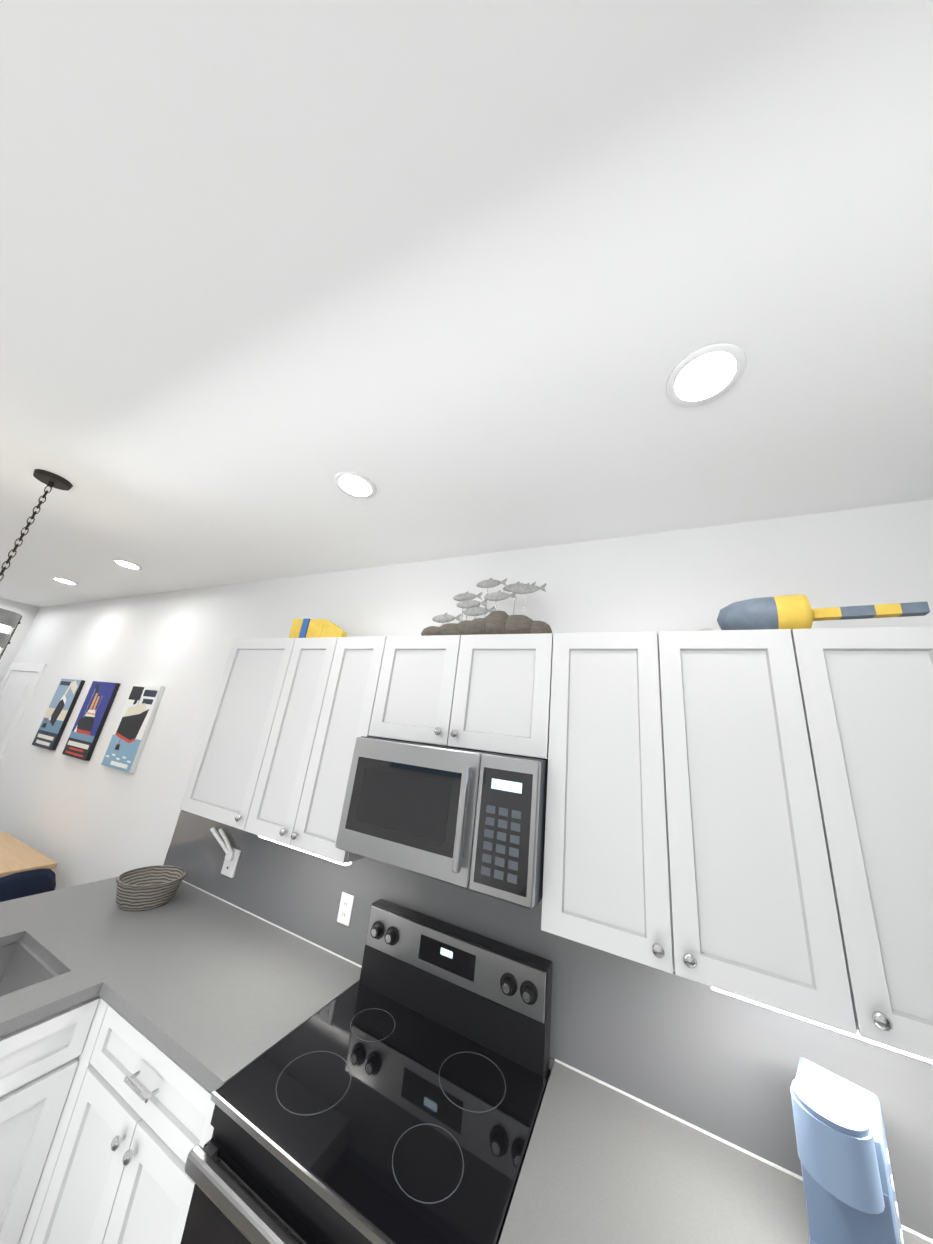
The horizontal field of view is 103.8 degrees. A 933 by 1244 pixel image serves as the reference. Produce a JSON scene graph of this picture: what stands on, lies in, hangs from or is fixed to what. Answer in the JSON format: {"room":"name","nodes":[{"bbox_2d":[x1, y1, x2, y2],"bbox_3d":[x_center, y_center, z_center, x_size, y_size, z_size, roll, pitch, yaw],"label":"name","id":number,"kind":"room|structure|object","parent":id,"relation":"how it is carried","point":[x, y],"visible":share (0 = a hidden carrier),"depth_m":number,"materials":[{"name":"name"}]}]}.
{"room":"kitchen","nodes":[
{"label":"kitchen","id":0,"kind":"room"},
{"bbox_2d":[0,598,35,678],"bbox_3d":[-5.946,0.901,3.516,0.150,2.850,1.600,-2,-20,26],"label":"wall","id":1,"kind":"structure","parent":0,"point":[26,610],"depth_m":4.43,"materials":[{"name":"white paint"}]},
{"bbox_2d":[0,499,932,1070],"bbox_3d":[-1.737,1.052,2.428,8.630,2.850,0.120,-2,-20,26],"label":"wall","id":2,"kind":"structure","parent":0,"point":[92,819],"depth_m":2.34,"materials":[{"name":"white paint"}]},
{"bbox_2d":[0,662,46,763],"bbox_3d":[-5.108,1.469,3.802,0.980,2.140,0.095,-2,-20,26],"label":"door","id":3,"kind":"structure","parent":2,"relation":"attached to","point":[18,686],"depth_m":3.97,"materials":[{"name":"white paint"}]},
{"bbox_2d":[32,679,84,749],"bbox_3d":[-3.839,0.852,3.445,0.435,0.625,0.032,-2,-20,26],"label":"poster","id":4,"kind":"object","parent":2,"relation":"attached to","point":[51,729],"visible":1,"depth_m":3.41,"materials":[{"name":"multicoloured paper"}]},
{"bbox_2d":[62,681,119,760],"bbox_3d":[-3.235,0.833,3.156,0.435,0.630,0.032,-2,-20,26],"label":"poster","id":5,"kind":"object","parent":2,"relation":"attached to","point":[83,738],"visible":1,"depth_m":3.12,"materials":[{"name":"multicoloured paper"}]},
{"bbox_2d":[101,684,164,772],"bbox_3d":[-2.596,0.806,2.853,0.430,0.630,0.032,-2,-20,26],"label":"poster","id":6,"kind":"object","parent":2,"relation":"attached to","point":[130,735],"visible":1,"depth_m":2.82,"materials":[{"name":"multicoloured paper"}]},
{"bbox_2d":[180,638,295,829],"bbox_3d":[-1.122,0.574,2.043,0.520,0.914,0.322,-2,-20,26],"label":"upper cabinet","id":7,"kind":"object","parent":2,"relation":"attached to","point":[222,780],"depth_m":1.90,"materials":[{"name":"white wood"}]},
{"bbox_2d":[244,636,387,863],"bbox_3d":[-0.620,0.557,1.803,0.594,0.914,0.322,-2,-20,26],"label":"upper cabinet","id":8,"kind":"object","parent":2,"relation":"attached to","point":[328,692],"depth_m":1.66,"materials":[{"name":"white wood"}]},
{"bbox_2d":[258,836,350,865],"bbox_3d":[-0.694,0.955,1.547,0.515,0.011,0.030,-2,-20,26],"label":"under-cabinet light","id":9,"kind":"object","parent":8,"relation":"attached to","point":[345,864],"depth_m":1.51,"materials":[{"name":"white plastic"}]},
{"bbox_2d":[289,618,347,637],"bbox_3d":[-0.821,0.060,2.051,0.330,0.131,0.102,1,-19,18],"label":"buoy","id":10,"kind":"object","parent":8,"relation":"on","point":[309,628],"visible":0.58,"depth_m":2.01,"materials":[{"name":"yellow wood"}]},
{"bbox_2d":[368,633,555,765],"bbox_3d":[0.018,0.312,1.583,0.759,0.441,0.322,-2,-20,26],"label":"upper cabinet","id":11,"kind":"object","parent":2,"relation":"attached to","point":[488,692],"depth_m":1.42,"materials":[{"name":"white wood"}]},
{"bbox_2d":[335,736,547,908],"bbox_3d":[-0.056,0.695,1.400,0.746,0.406,0.444,-2,-20,26],"label":"microwave","id":12,"kind":"object","parent":11,"relation":"attached to","point":[473,820],"visible":1,"depth_m":1.21,"materials":[{"name":"grey metal"}]},
{"bbox_2d":[421,578,551,635],"bbox_3d":[0.078,-0.065,1.632,0.604,0.313,0.138,-2,-20,26],"label":"fish sculpture","id":13,"kind":"object","parent":11,"relation":"on","point":[498,622],"visible":0.85,"depth_m":1.59,"materials":[{"name":"silver metal"}]},
{"bbox_2d":[163,810,932,1243],"bbox_3d":[0.078,1.198,1.399,4.209,0.525,0.014,-2,-20,26],"label":"backsplash","id":14,"kind":"structure","parent":2,"relation":"attached to","point":[711,1062],"depth_m":1.14,"materials":[{"name":"grey paint"}]},
{"bbox_2d":[210,827,240,877],"bbox_3d":[-1.363,1.278,2.044,0.249,0.213,0.048,-2,-20,26],"label":"bracket","id":15,"kind":"object","parent":14,"relation":"attached to","point":[231,860],"visible":1,"depth_m":2.01,"materials":[{"name":"white plastic"}]},
{"bbox_2d":[337,892,353,925],"bbox_3d":[-0.549,1.300,1.659,0.072,0.116,0.008,-2,-20,26],"label":"outlet","id":16,"kind":"object","parent":14,"relation":"attached to","point":[345,909],"visible":1,"depth_m":1.66,"materials":[{"name":"white plastic"}]},
{"bbox_2d":[541,629,871,1039],"bbox_3d":[0.643,0.513,1.200,0.685,0.914,0.322,-2,-20,26],"label":"upper cabinet","id":17,"kind":"object","parent":2,"relation":"attached to","point":[746,814],"depth_m":1.02,"materials":[{"name":"white wood"}]},
{"bbox_2d":[711,987,932,1063],"bbox_3d":[0.872,0.901,0.798,0.570,0.011,0.030,-2,-20,26],"label":"under-cabinet light","id":18,"kind":"object","parent":17,"relation":"attached to","point":[823,1025],"depth_m":0.81,"materials":[{"name":"white plastic"}]},
{"bbox_2d":[800,626,932,1060],"bbox_3d":[1.101,0.497,0.981,0.330,0.914,0.322,-2,-20,26],"label":"upper cabinet","id":19,"kind":"object","parent":2,"relation":"attached to","point":[872,688],"depth_m":0.88,"materials":[{"name":"white wood"}]},
{"bbox_2d":[696,594,929,630],"bbox_3d":[1.012,-0.017,1.137,0.550,0.132,0.141,-2,-20,26],"label":"buoy","id":20,"kind":"object","parent":19,"relation":"on","point":[796,611],"visible":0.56,"depth_m":1.09,"materials":[{"name":"multicoloured wood"}]},
{"bbox_2d":[0,0,932,606],"bbox_3d":[-3.097,-1.342,0.347,9.400,0.100,6.500,-2,-20,26],"label":"ceiling","id":21,"kind":"structure","parent":0,"point":[452,278],"depth_m":0.81,"materials":[{"name":"white paint"}]},
{"bbox_2d":[0,469,72,658],"bbox_3d":[-2.055,-0.262,1.637,0.232,0.920,0.245,-2,-20,26],"label":"pendant light","id":22,"kind":"object","parent":21,"relation":"hanging from","point":[9,620],"visible":1,"depth_m":1.66,"materials":[{"name":"brown metal"}]},
{"bbox_2d":[52,577,77,585],"bbox_3d":[-3.716,-0.376,3.391,0.176,0.006,0.176,-2,-20,26],"label":"recessed light","id":23,"kind":"object","parent":21,"relation":"in","point":[65,581],"visible":0.96,"depth_m":3.38,"materials":[{"name":"white paint"}]},
{"bbox_2d":[112,559,141,569],"bbox_3d":[-2.578,-0.436,2.784,0.176,0.006,0.176,-2,-20,26],"label":"recessed light","id":24,"kind":"object","parent":21,"relation":"in","point":[127,564],"visible":0.98,"depth_m":2.78,"materials":[{"name":"white paint"}]},
{"bbox_2d":[334,471,375,498],"bbox_3d":[-0.474,-0.581,1.559,0.176,0.006,0.176,-2,-20,26],"label":"recessed light","id":25,"kind":"object","parent":21,"relation":"in","point":[354,485],"visible":1,"depth_m":1.55,"materials":[{"name":"white paint"}]},
{"bbox_2d":[666,343,745,406],"bbox_3d":[0.625,-0.642,0.961,0.176,0.006,0.176,-2,-20,26],"label":"recessed light","id":26,"kind":"object","parent":21,"relation":"in","point":[705,375],"visible":1,"depth_m":0.95,"materials":[{"name":"white paint"}]},
{"bbox_2d":[499,1061,931,1243],"bbox_3d":[0.986,1.328,0.539,1.836,0.038,0.632,-2,-20,26],"label":"countertop","id":27,"kind":"structure","parent":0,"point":[601,1165],"depth_m":0.88,"materials":[{"name":"grey stone"}]},
{"bbox_2d":[790,1057,903,1243],"bbox_3d":[0.803,1.190,0.776,0.150,0.325,0.300,-11,-25,44],"label":"water pitcher","id":28,"kind":"object","parent":27,"relation":"on","point":[847,1176],"visible":1,"depth_m":0.74,"materials":[{"name":"blue plastic"}]},
{"bbox_3d":[-3.430,1.447,-0.554,9.400,0.100,6.500,-2,-20,26],"label":"floor","id":29,"kind":"structure","parent":0,"visible":0},
{"bbox_2d":[0,868,55,901],"bbox_3d":[-2.743,1.829,2.025,0.546,0.913,0.511,-2,-20,26],"label":"chair","id":30,"kind":"object","parent":29,"relation":"on","point":[25,883],"visible":0.21,"depth_m":2.04,"materials":[{"name":"blue fabric"}]},
{"bbox_2d":[0,832,57,877],"bbox_3d":[-3.606,1.823,2.068,1.000,0.750,1.350,-2,-20,26],"label":"dining table","id":31,"kind":"object","parent":29,"relation":"on","point":[16,855],"visible":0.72,"depth_m":2.55,"materials":[{"name":"brown wood"}]},
{"bbox_2d":[0,1015,75,1243],"bbox_3d":[-1.844,1.702,0.893,0.640,0.661,0.956,-2,-20,26],"label":"base cabinet","id":32,"kind":"object","parent":29,"relation":"on","point":[35,1073],"depth_m":1.15,"materials":[{"name":"white wood"}]},
{"bbox_2d":[16,995,214,1243],"bbox_3d":[-0.913,1.827,1.290,0.728,0.876,0.617,-2,-20,26],"label":"base cabinet","id":33,"kind":"object","parent":29,"relation":"on","point":[106,1114],"depth_m":1.10,"materials":[{"name":"white wood"}]},
{"bbox_2d":[0,877,254,1036],"bbox_3d":[-1.957,1.240,1.047,0.970,0.226,2.282,-2,-20,26],"label":"countertop","id":34,"kind":"structure","parent":33,"relation":"on","point":[54,944],"depth_m":1.54,"materials":[{"name":"grey stone"}]},
{"bbox_2d":[116,865,186,910],"bbox_3d":[-1.629,1.365,1.878,0.290,0.118,0.290,-2,-20,26],"label":"basket","id":35,"kind":"object","parent":34,"relation":"on","point":[145,888],"visible":1,"depth_m":1.83,"materials":[{"name":"grey wicker"}]},
{"bbox_2d":[84,917,360,1093],"bbox_3d":[-0.847,1.387,1.399,0.681,0.038,0.662,-2,-20,26],"label":"countertop","id":36,"kind":"structure","parent":33,"relation":"on","point":[210,993],"depth_m":1.31,"materials":[{"name":"grey stone"}]},
{"bbox_2d":[180,899,552,1243],"bbox_3d":[-0.245,1.637,0.960,0.758,1.185,0.680,-2,-20,26],"label":"range","id":37,"kind":"object","parent":29,"relation":"on","point":[395,1094],"visible":1,"depth_m":0.98,"materials":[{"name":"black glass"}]}
]}

